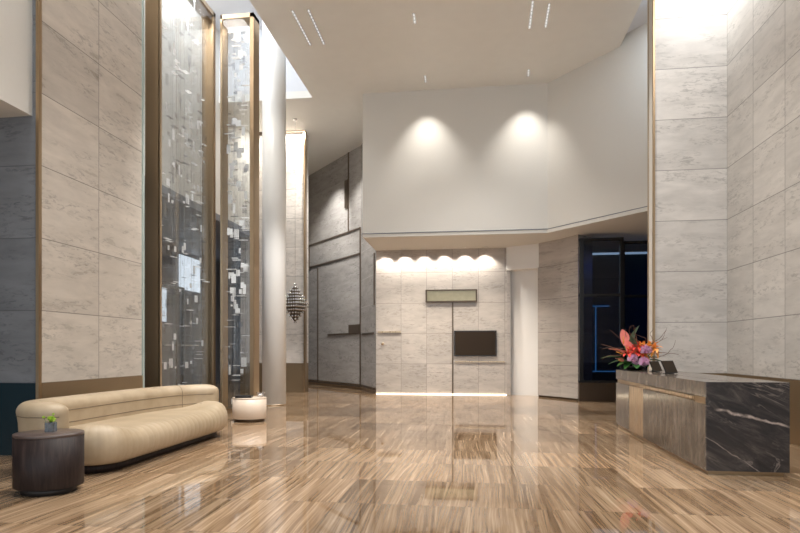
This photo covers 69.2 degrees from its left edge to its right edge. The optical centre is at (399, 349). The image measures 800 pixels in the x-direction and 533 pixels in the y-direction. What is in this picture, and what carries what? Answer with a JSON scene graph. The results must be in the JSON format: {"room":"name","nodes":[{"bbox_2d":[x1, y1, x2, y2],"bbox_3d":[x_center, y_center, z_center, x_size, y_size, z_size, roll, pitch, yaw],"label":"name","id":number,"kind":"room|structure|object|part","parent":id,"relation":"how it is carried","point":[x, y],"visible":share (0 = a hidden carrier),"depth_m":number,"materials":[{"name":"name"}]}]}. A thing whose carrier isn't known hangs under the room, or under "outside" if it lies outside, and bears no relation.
{"room":"hotel lobby","nodes":[
{"label":"hotel lobby","id":0,"kind":"room"},
{"bbox_2d":[0,0,31,117],"bbox_3d":[-9.937,-6.660,2.058,7.760,6.680,13.500,0,0,7],"label":"wall","id":1,"kind":"structure","parent":0,"point":[15,15],"depth_m":7.96,"materials":[{"name":"white paint"}]},
{"bbox_2d":[0,0,35,382],"bbox_3d":[-8.993,-4.765,8.934,7.845,10.470,0.420,0,0,7],"label":"wall","id":2,"kind":"structure","parent":0,"point":[17,134],"depth_m":8.26,"materials":[{"name":"stone"}]},
{"bbox_2d":[0,383,35,454],"bbox_3d":[-8.994,0.985,8.924,7.845,1.030,0.440,0,0,7],"label":"baseboard","id":3,"kind":"structure","parent":2,"relation":"attached to","point":[12,395],"depth_m":8.25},
{"bbox_2d":[42,0,141,382],"bbox_3d":[-5.120,-4.765,9.496,0.380,10.470,2.500,0,0,7],"label":"wall","id":4,"kind":"structure","parent":0,"point":[92,49],"depth_m":9.29,"materials":[{"name":"stone"}]},
{"bbox_2d":[36,0,41,398],"bbox_3d":[-5.110,-4.250,8.203,0.045,11.500,0.060,0,0,7],"label":"trim","id":5,"kind":"structure","parent":4,"relation":"attached to","point":[38,2],"depth_m":8.18,"materials":[{"name":"brown metal"}]},
{"bbox_2d":[42,375,142,398],"bbox_3d":[-5.110,0.985,9.494,0.400,1.030,2.500,0,0,7],"label":"baseboard","id":6,"kind":"structure","parent":4,"relation":"attached to","point":[64,388],"depth_m":9.23,"materials":[{"name":"brown wood"}]},
{"bbox_2d":[142,0,144,387],"bbox_3d":[-4.844,-4.250,10.751,0.200,11.500,0.060,0,0,7],"label":"trim","id":7,"kind":"structure","parent":4,"relation":"attached to","point":[143,1],"depth_m":10.73,"materials":[{"name":"brown metal"}]},
{"bbox_2d":[162,245,219,385],"bbox_3d":[-9.727,-1.275,18.899,0.200,5.550,19.050,0,0,7],"label":"wall","id":8,"kind":"structure","parent":0,"point":[193,373],"depth_m":24.25,"materials":[{"name":"grey glass"}]},
{"bbox_2d":[162,288,166,321],"bbox_3d":[-9.163,-1.750,22.128,0.040,1.300,0.900,0,0,7],"label":"pane","id":9,"kind":"object","parent":8,"relation":"attached to","point":[164,292],"visible":0.36,"depth_m":22.42,"materials":[{"name":"white glass"}]},
{"bbox_2d":[179,254,199,292],"bbox_3d":[-8.857,-3.200,24.458,0.040,1.400,1.800,0,0,7],"label":"pane","id":10,"kind":"object","parent":8,"relation":"attached to","point":[187,263],"visible":0.71,"depth_m":24.38,"materials":[{"name":"white glass"}]},
{"bbox_2d":[162,0,248,229],"bbox_3d":[-5.811,-7.125,18.386,0.300,5.750,19.050,0,0,7],"label":"wall","id":11,"kind":"structure","parent":0,"point":[191,53],"depth_m":16.39,"materials":[{"name":"white paint"}]},
{"bbox_2d":[259,130,303,135],"bbox_3d":[-4.567,-7.715,20.643,2.380,0.070,0.150,0,0,7],"label":"trim","id":12,"kind":"structure","parent":11,"relation":"attached to","point":[290,131],"depth_m":20.48,"materials":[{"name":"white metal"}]},
{"bbox_2d":[162,185,248,265],"bbox_3d":[-8.636,-4.150,18.756,6.000,0.200,19.050,0,0,7],"label":"ceiling","id":13,"kind":"structure","parent":0,"point":[189,219],"depth_m":19.50,"materials":[{"name":"glass"}]},
{"bbox_2d":[205,0,261,31],"bbox_3d":[-8.613,-10.100,6.928,9.120,0.200,23.500,0,0,7],"label":"ceiling","id":14,"kind":"structure","parent":0,"point":[220,7],"depth_m":16.98,"materials":[{"name":"paint"}]},
{"bbox_2d":[228,266,240,380],"bbox_3d":[-7.610,-4.250,28.127,5.600,11.500,0.200,0,0,7],"label":"wall","id":15,"kind":"structure","parent":0,"point":[238,278],"depth_m":28.08,"materials":[{"name":"grey paint"}]},
{"bbox_2d":[219,28,307,95],"bbox_3d":[-5.611,-8.985,18.294,6.120,2.030,0.180,0,0,7],"label":"wall","id":16,"kind":"structure","parent":0,"point":[293,82],"depth_m":18.11,"materials":[{"name":"paint"}]},
{"bbox_2d":[241,133,307,362],"bbox_3d":[-4.528,-3.640,20.941,2.380,8.220,0.450,0,0,7],"label":"wall pier","id":17,"kind":"object","parent":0,"point":[294,143],"visible":0.43,"depth_m":20.63,"materials":[{"name":"stone"}]},
{"bbox_2d":[240,363,307,391],"bbox_3d":[-4.529,0.985,20.931,2.380,1.030,0.470,0,0,7],"label":"pier","id":18,"kind":"object","parent":17,"relation":"attached to","point":[294,372],"visible":0.57,"depth_m":20.62,"materials":[{"name":"brown metal"}]},
{"bbox_2d":[304,130,306,392],"bbox_3d":[-3.354,-3.115,20.510,0.060,9.230,0.200,0,0,7],"label":"trim","id":19,"kind":"structure","parent":17,"relation":"attached to","point":[305,132],"depth_m":20.45,"materials":[{"name":"brown metal"}]},
{"bbox_2d":[308,146,360,383],"bbox_3d":[-3.177,-3.225,24.769,0.315,9.050,6.519,0,0,-34],"label":"wall","id":20,"kind":"structure","parent":0,"point":[338,281],"depth_m":23.76,"materials":[{"name":"stone"}]},
{"bbox_2d":[308,152,374,389],"bbox_3d":[-2.352,-3.198,23.087,0.455,9.223,6.787,0,0,-29],"label":"inlay","id":21,"kind":"object","parent":20,"relation":"attached to","point":[352,329],"visible":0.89,"depth_m":22.54,"materials":[{"name":"brown metal"}]},
{"bbox_3d":[-2.103,-6.154,22.860,0.060,1.084,0.262,0,0,-34],"label":"plate","id":22,"kind":"part","parent":21,"relation":"part of","materials":[{"name":"brown metal"}]},
{"bbox_3d":[-1.769,-0.812,22.363,0.060,0.333,0.806,0,0,-34],"label":"plate","id":23,"kind":"part","parent":21,"relation":"part of","materials":[{"name":"brown metal"}]},
{"bbox_2d":[308,379,375,392],"bbox_3d":[-2.618,1.400,23.825,0.738,0.200,8.720,0,0,-30],"label":"baseboard","id":24,"kind":"structure","parent":20,"relation":"attached to","point":[362,388],"depth_m":23.29,"materials":[{"name":"brown metal"}]},
{"bbox_2d":[361,143,375,387],"bbox_3d":[-1.061,-3.225,21.003,0.290,9.050,2.298,0,0,-16],"label":"wall","id":25,"kind":"structure","parent":0,"point":[368,310],"depth_m":20.99,"materials":[{"name":"stone"}]},
{"bbox_2d":[378,331,400,344],"bbox_3d":[-0.364,-0.400,19.770,0.800,0.480,0.090,0,0,7],"label":"shelf","id":26,"kind":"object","parent":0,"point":[382,343],"depth_m":19.75,"materials":[{"name":"brown"}]},
{"bbox_2d":[0,381,799,532],"bbox_3d":[1.689,1.600,12.890,28.000,0.200,38.000,0,0,7],"label":"floor","id":27,"kind":"structure","parent":0,"point":[329,459],"depth_m":6.62,"materials":[{"name":"wood"}]},
{"bbox_2d":[12,428,83,496],"bbox_3d":[-3.730,1.188,6.167,0.676,0.625,0.622,0,0,5],"label":"table","id":28,"kind":"object","parent":27,"relation":"on","point":[44,464],"visible":0.98,"depth_m":5.92,"materials":[{"name":"brown wood"}]},
{"bbox_2d":[42,413,56,431],"bbox_3d":[-3.756,0.775,6.211,0.143,0.201,0.137,0,0,-28],"label":"potted plant","id":29,"kind":"object","parent":28,"relation":"on","point":[51,426],"visible":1,"depth_m":6.20,"materials":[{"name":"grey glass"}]},
{"bbox_2d":[16,384,227,473],"bbox_3d":[-3.850,1.058,8.681,1.352,0.885,3.992,0,0,7],"label":"curved sofa","id":30,"kind":"object","parent":27,"relation":"on","point":[122,428],"visible":0.86,"depth_m":8.10,"materials":[{"name":"beige leather"}]},
{"bbox_3d":[-4.059,1.010,8.721,0.884,0.780,4.002,0,0,11],"label":"backrest","id":31,"kind":"part","parent":30,"relation":"part of","materials":[{"name":"beige leather"}]},
{"bbox_3d":[-3.801,1.145,8.667,1.250,0.510,3.640,0,0,7],"label":"seat","id":32,"kind":"part","parent":30,"relation":"part of","materials":[{"name":"beige leather"}]},
{"bbox_2d":[145,0,215,387],"bbox_3d":[-4.680,-3.225,12.544,0.320,9.450,2.420,0,0,7],"label":"glass screen","id":33,"kind":"object","parent":27,"relation":"on","point":[153,8],"visible":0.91,"depth_m":11.36,"materials":[{"name":"glass"}]},
{"bbox_3d":[-4.695,-3.225,11.354,0.040,9.450,0.055,0,0,7],"label":"trim","id":34,"kind":"part","parent":33,"relation":"part of","materials":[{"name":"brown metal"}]},
{"bbox_3d":[-4.391,-3.225,13.671,0.040,9.450,0.110,0,0,7],"label":"trim","id":35,"kind":"part","parent":33,"relation":"part of","materials":[{"name":"brown metal"}]},
{"bbox_2d":[162,283,198,384],"bbox_3d":[-5.308,0.000,13.151,0.118,3.000,3.100,0,0,7],"label":"entrance door","id":36,"kind":"structure","parent":27,"relation":"on","point":[183,345],"depth_m":13.94,"materials":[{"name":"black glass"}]},
{"bbox_3d":[-5.230,0.000,13.968,0.060,3.000,0.060,0,0,7],"label":"door frame","id":37,"kind":"part","parent":36,"relation":"part of","materials":[{"name":"black plastic"}]},
{"bbox_2d":[220,12,258,413],"bbox_3d":[-3.809,-3.200,13.802,0.820,9.400,0.360,0,0,7],"label":"glass screen","id":38,"kind":"object","parent":27,"relation":"on","point":[241,19],"visible":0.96,"depth_m":13.75,"materials":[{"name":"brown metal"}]},
{"bbox_3d":[-4.214,-3.200,13.694,0.045,9.400,0.040,0,0,7],"label":"trim","id":39,"kind":"part","parent":38,"relation":"part of","materials":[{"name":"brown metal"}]},
{"bbox_3d":[-3.809,1.440,13.802,0.820,0.120,0.360,0,0,7],"label":"sill","id":40,"kind":"part","parent":38,"relation":"part of","materials":[{"name":"brown metal"}]},
{"bbox_3d":[-3.468,-3.200,13.596,0.090,9.400,0.040,0,0,7],"label":"trim","id":41,"kind":"part","parent":38,"relation":"part of","materials":[{"name":"brown metal"}]},
{"bbox_2d":[232,396,266,422],"bbox_3d":[-3.183,1.250,12.268,0.710,0.500,0.604,0,0,2],"label":"table","id":42,"kind":"object","parent":27,"relation":"on","point":[254,409],"visible":0.88,"depth_m":12.01,"materials":[{"name":"white metal"}]},
{"bbox_2d":[235,395,252,397],"bbox_3d":[-3.274,0.979,12.189,0.340,0.042,0.300,0,0,-7],"label":"magazine","id":43,"kind":"object","parent":42,"relation":"on","point":[236,396],"visible":1,"depth_m":12.06,"materials":[{"name":"black paper"}]},
{"bbox_2d":[262,21,285,405],"bbox_3d":[-3.446,-4.250,15.882,0.650,11.500,0.650,0,0,7],"label":"round column","id":44,"kind":"structure","parent":27,"relation":"on","point":[273,57],"depth_m":15.60,"materials":[{"name":"white paint"}]},
{"bbox_2d":[376,393,407,393],"bbox_3d":[-0.272,1.490,19.733,1.046,0.020,0.137,0,0,7],"label":"floor light","id":45,"kind":"object","parent":27,"relation":"on","point":[376,393],"depth_m":19.76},
{"bbox_2d":[440,394,505,394],"bbox_3d":[2.428,1.490,19.290,2.143,0.020,0.281,0,0,7],"label":"floor light","id":46,"kind":"object","parent":27,"relation":"on","point":[446,394],"depth_m":19.41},
{"bbox_2d":[578,237,623,401],"bbox_3d":[5.841,-0.875,16.864,1.240,4.750,0.180,0,0,7],"label":"window","id":47,"kind":"structure","parent":27,"relation":"on","point":[601,260],"depth_m":16.83,"materials":[{"name":"black glass"}]},
{"bbox_3d":[5.843,1.225,16.879,1.240,0.550,0.150,0,0,7],"label":"sill","id":48,"kind":"part","parent":47,"relation":"part of","materials":[{"name":"brown wood"}]},
{"bbox_3d":[5.847,-2.400,16.833,1.020,1.540,0.020,0,0,7],"label":"pane","id":49,"kind":"part","parent":47,"relation":"part of","materials":[{"name":"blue glass"}]},
{"bbox_3d":[5.847,-0.335,16.833,1.020,2.430,0.020,0,0,7],"label":"pane","id":50,"kind":"part","parent":47,"relation":"part of","materials":[{"name":"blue glass"}]},
{"bbox_2d":[624,240,646,369],"bbox_3d":[7.704,-0.860,17.074,2.360,4.720,0.180,0,0,7],"label":"window","id":51,"kind":"structure","parent":27,"relation":"on","point":[635,252],"depth_m":17.12,"materials":[{"name":"black glass"}]},
{"bbox_3d":[7.710,-2.385,17.043,2.140,1.510,0.020,0,0,7],"label":"pane","id":52,"kind":"part","parent":51,"relation":"part of","materials":[{"name":"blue glass"}]},
{"bbox_3d":[7.710,-0.335,17.043,2.140,2.430,0.020,0,0,7],"label":"pane","id":53,"kind":"part","parent":51,"relation":"part of","materials":[{"name":"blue glass"}]},
{"bbox_2d":[616,369,789,475],"bbox_3d":[4.405,0.942,9.145,0.980,1.116,4.520,0,0,7],"label":"reception desk","id":54,"kind":"object","parent":27,"relation":"on","point":[715,424],"visible":0.94,"depth_m":6.96,"materials":[{"name":"grey stone"}]},
{"bbox_3d":[4.349,1.045,10.943,0.300,0.810,0.970,0,0,7],"label":"panel","id":55,"kind":"part","parent":54,"relation":"part of","materials":[{"name":"wood"}]},
{"bbox_2d":[625,364,645,369],"bbox_3d":[4.459,0.319,11.014,0.390,0.130,0.390,0,0,7],"label":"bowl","id":56,"kind":"object","parent":54,"relation":"on","point":[630,367],"depth_m":10.86,"materials":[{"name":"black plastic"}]},
{"bbox_3d":[4.220,1.045,10.022,0.276,0.810,0.890,0,0,7],"label":"bronze panel","id":57,"kind":"part","parent":54,"relation":"part of","materials":[{"name":"gold metal"}]},
{"bbox_2d":[601,325,678,369],"bbox_3d":[4.470,-0.045,10.884,1.356,0.858,0.902,0,0,7],"label":"flower arrangement","id":58,"kind":"object","parent":54,"relation":"on","point":[634,349],"visible":1,"depth_m":10.84,"materials":[{"name":"multicoloured plant"}]},
{"bbox_2d":[649,361,661,371],"bbox_3d":[4.456,0.290,10.151,0.270,0.189,0.140,0,0,-36],"label":"tablet","id":59,"kind":"object","parent":54,"relation":"on","point":[655,366],"visible":0.96,"depth_m":10.12,"materials":[{"name":"black plastic"}]},
{"bbox_2d":[661,361,677,373],"bbox_3d":[4.332,0.278,9.360,0.340,0.212,0.140,0,0,-36],"label":"tablet","id":60,"kind":"object","parent":54,"relation":"on","point":[669,367],"visible":0.98,"depth_m":9.32,"materials":[{"name":"black plastic"}]},
{"bbox_3d":[3.999,1.045,8.277,0.300,0.810,2.628,0,0,7],"label":"panel","id":61,"kind":"part","parent":54,"relation":"part of","materials":[{"name":"brown wood"}]},
{"bbox_3d":[3.693,0.610,7.136,0.010,0.080,0.310,0,0,7],"label":"ledge plate","id":62,"kind":"part","parent":54,"relation":"part of","materials":[{"name":"brown metal"}]},
{"bbox_2d":[640,370,778,381],"bbox_3d":[4.581,0.399,9.138,0.630,0.030,4.488,0,0,7],"label":"countertop","id":63,"kind":"structure","parent":54,"relation":"on","point":[690,374],"depth_m":8.10,"materials":[{"name":"grey stone"}]},
{"bbox_3d":[4.139,0.917,6.917,0.930,1.066,0.032,0,0,7],"label":"panel","id":64,"kind":"part","parent":54,"relation":"part of","materials":[{"name":"stone"}]},
{"bbox_2d":[219,0,641,175],"bbox_3d":[-2.280,-7.860,10.889,14.650,0.220,33.000,0,0,7],"label":"ceiling","id":65,"kind":"structure","parent":0,"point":[370,46],"depth_m":14.76,"materials":[{"name":"paint"}]},
{"bbox_2d":[286,118,308,322],"bbox_3d":[-3.519,-4.322,19.474,0.693,6.855,0.695,0,0,30],"label":"crystal pendant","id":66,"kind":"object","parent":65,"relation":"hanging from","point":[295,303],"visible":0.91,"depth_m":19.34,"materials":[{"name":"clear glass"}]},
{"bbox_2d":[291,10,310,45],"bbox_3d":[-2.368,-7.742,13.979,0.060,0.016,1.529,0,0,7],"label":"recessed light","id":67,"kind":"object","parent":65,"relation":"in","point":[292,11],"visible":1,"depth_m":13.91,"materials":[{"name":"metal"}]},
{"bbox_2d":[307,9,324,44],"bbox_3d":[-2.008,-7.742,13.936,0.060,0.016,1.517,0,0,6],"label":"recessed light","id":68,"kind":"object","parent":65,"relation":"in","point":[308,10],"visible":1,"depth_m":13.88,"materials":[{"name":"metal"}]},
{"bbox_2d":[528,0,533,28],"bbox_3d":[3.031,-7.742,13.401,0.060,0.016,1.130,0,0,9],"label":"recessed light","id":69,"kind":"object","parent":65,"relation":"in","point":[532,1],"visible":1,"depth_m":13.34,"materials":[{"name":"metal"}]},
{"bbox_2d":[544,3,550,27],"bbox_3d":[3.415,-7.742,13.435,0.060,0.016,0.974,0,0,9],"label":"recessed light","id":70,"kind":"object","parent":65,"relation":"in","point":[549,4],"visible":1,"depth_m":13.43,"materials":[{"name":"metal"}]},
{"bbox_2d":[376,248,506,394],"bbox_3d":[1.386,-0.950,19.737,4.420,4.900,0.300,0,0,7],"label":"wall","id":71,"kind":"structure","parent":0,"point":[417,359],"depth_m":19.61,"materials":[{"name":"stone"}]},
{"bbox_2d":[426,289,476,301],"bbox_3d":[1.722,-1.820,19.476,1.725,0.420,0.130,0,0,7],"label":"wall niche","id":72,"kind":"object","parent":71,"relation":"attached to","point":[449,295],"visible":1,"depth_m":19.49,"materials":[{"name":"brown metal"}]},
{"bbox_3d":[1.722,-1.630,19.476,1.725,0.040,0.130,0,0,7],"label":"sill","id":73,"kind":"part","parent":72,"relation":"part of","materials":[{"name":"brown metal"}]},
{"bbox_3d":[1.724,-2.013,19.491,1.725,0.035,0.100,0,0,7],"label":"frame","id":74,"kind":"part","parent":72,"relation":"part of","materials":[{"name":"brown metal"}]},
{"bbox_2d":[452,302,452,393],"bbox_3d":[1.774,-0.060,19.520,0.045,3.080,0.030,0,0,7],"label":"door","id":75,"kind":"structure","parent":71,"relation":"in","point":[452,302],"depth_m":19.50,"materials":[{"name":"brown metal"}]},
{"bbox_2d":[454,330,496,355],"bbox_3d":[2.517,-0.220,19.400,1.410,0.860,0.074,0,0,7],"label":"television","id":76,"kind":"object","parent":71,"relation":"attached to","point":[466,343],"visible":1,"depth_m":19.36,"materials":[{"name":"black plastic"}]},
{"bbox_2d":[455,361,504,361],"bbox_3d":[2.667,0.390,19.395,1.650,0.040,0.045,0,0,7],"label":"wall ledge","id":77,"kind":"object","parent":71,"relation":"attached to","point":[455,361],"visible":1,"depth_m":19.37,"materials":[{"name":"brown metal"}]},
{"bbox_2d":[363,23,646,250],"bbox_3d":[5.093,-5.700,17.315,12.400,4.600,6.340,0,0,7],"label":"wall box","id":78,"kind":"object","parent":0,"point":[569,148],"visible":0.5,"depth_m":17.00,"materials":[{"name":"white paint"}]},
{"bbox_2d":[363,206,646,233],"bbox_3d":[2.907,-3.510,16.541,8.187,0.020,1.789,0,0,26],"label":"trim","id":79,"kind":"structure","parent":78,"relation":"attached to","point":[645,206],"depth_m":16.99,"materials":[{"name":"grey paint"}]},
{"bbox_2d":[507,271,510,394],"bbox_3d":[3.621,-0.950,19.318,0.120,4.900,0.150,0,0,7],"label":"wall","id":80,"kind":"structure","parent":0,"point":[508,272],"depth_m":19.24,"materials":[{"name":"stone"}]},
{"bbox_2d":[506,243,538,271],"bbox_3d":[4.087,-3.015,19.108,1.315,0.770,1.058,0,0,16],"label":"lintel","id":81,"kind":"object","parent":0,"point":[522,257],"visible":0.64,"depth_m":18.83,"materials":[{"name":"white paint"}]},
{"bbox_2d":[511,269,537,395],"bbox_3d":[4.258,-0.600,19.260,1.287,4.200,0.707,0,0,16],"label":"wall","id":82,"kind":"structure","parent":0,"point":[524,284],"depth_m":19.19,"materials":[{"name":"paint"}]},
{"bbox_2d":[538,235,590,398],"bbox_3d":[5.184,-0.980,18.090,0.903,4.840,1.802,0,0,-30],"label":"wall pillar","id":83,"kind":"structure","parent":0,"point":[558,270],"depth_m":17.83,"materials":[{"name":"stone"}]},
{"bbox_2d":[538,395,577,400],"bbox_3d":[5.182,1.470,18.070,0.815,0.060,1.671,0,0,-30],"label":"baseboard","id":84,"kind":"structure","parent":83,"relation":"attached to","point":[538,395],"depth_m":17.87,"materials":[{"name":"brown metal"}]},
{"bbox_2d":[627,0,646,32],"bbox_3d":[6.818,-8.100,9.696,7.000,0.200,33.000,0,0,7],"label":"ceiling","id":85,"kind":"structure","parent":0,"point":[640,18],"depth_m":13.96,"materials":[{"name":"paint"}]},
{"bbox_2d":[655,0,726,372],"bbox_3d":[5.902,-3.765,11.909,1.390,8.470,0.350,0,0,7],"label":"wall","id":86,"kind":"structure","parent":0,"point":[691,35],"depth_m":11.73,"materials":[{"name":"stone"}]},
{"bbox_2d":[647,0,648,369],"bbox_3d":[5.210,-3.250,12.131,0.040,9.500,0.090,0,0,7],"label":"trim","id":87,"kind":"structure","parent":86,"relation":"attached to","point":[647,0],"depth_m":12.18,"materials":[{"name":"brown metal"}]},
{"bbox_2d":[649,0,651,369],"bbox_3d":[5.191,-3.250,11.967,0.035,9.500,0.240,0,0,7],"label":"trim","id":88,"kind":"structure","parent":86,"relation":"attached to","point":[650,1],"depth_m":11.98,"materials":[{"name":"white paint"}]},
{"bbox_2d":[652,0,654,360],"bbox_3d":[5.169,-3.250,11.819,0.040,9.500,0.060,0,0,7],"label":"trim","id":89,"kind":"structure","parent":86,"relation":"attached to","point":[653,1],"depth_m":11.79,"materials":[{"name":"brown metal"}]},
{"bbox_2d":[702,373,726,375],"bbox_3d":[5.902,0.985,11.909,1.390,1.030,0.350,0,0,7],"label":"baseboard","id":90,"kind":"structure","parent":86,"relation":"attached to","point":[722,374],"depth_m":11.67,"materials":[{"name":"brown metal"}]},
{"bbox_2d":[727,0,799,379],"bbox_3d":[5.894,-3.765,5.153,0.350,8.470,13.750,0,0,7],"label":"wall","id":91,"kind":"structure","parent":0,"point":[763,36],"depth_m":10.17,"materials":[{"name":"stone"}]},
{"bbox_2d":[727,373,799,445],"bbox_3d":[5.894,0.985,5.153,0.350,1.030,13.750,0,0,7],"label":"baseboard","id":92,"kind":"structure","parent":91,"relation":"attached to","point":[794,384],"depth_m":9.21,"materials":[{"name":"brown metal"}]}
]}

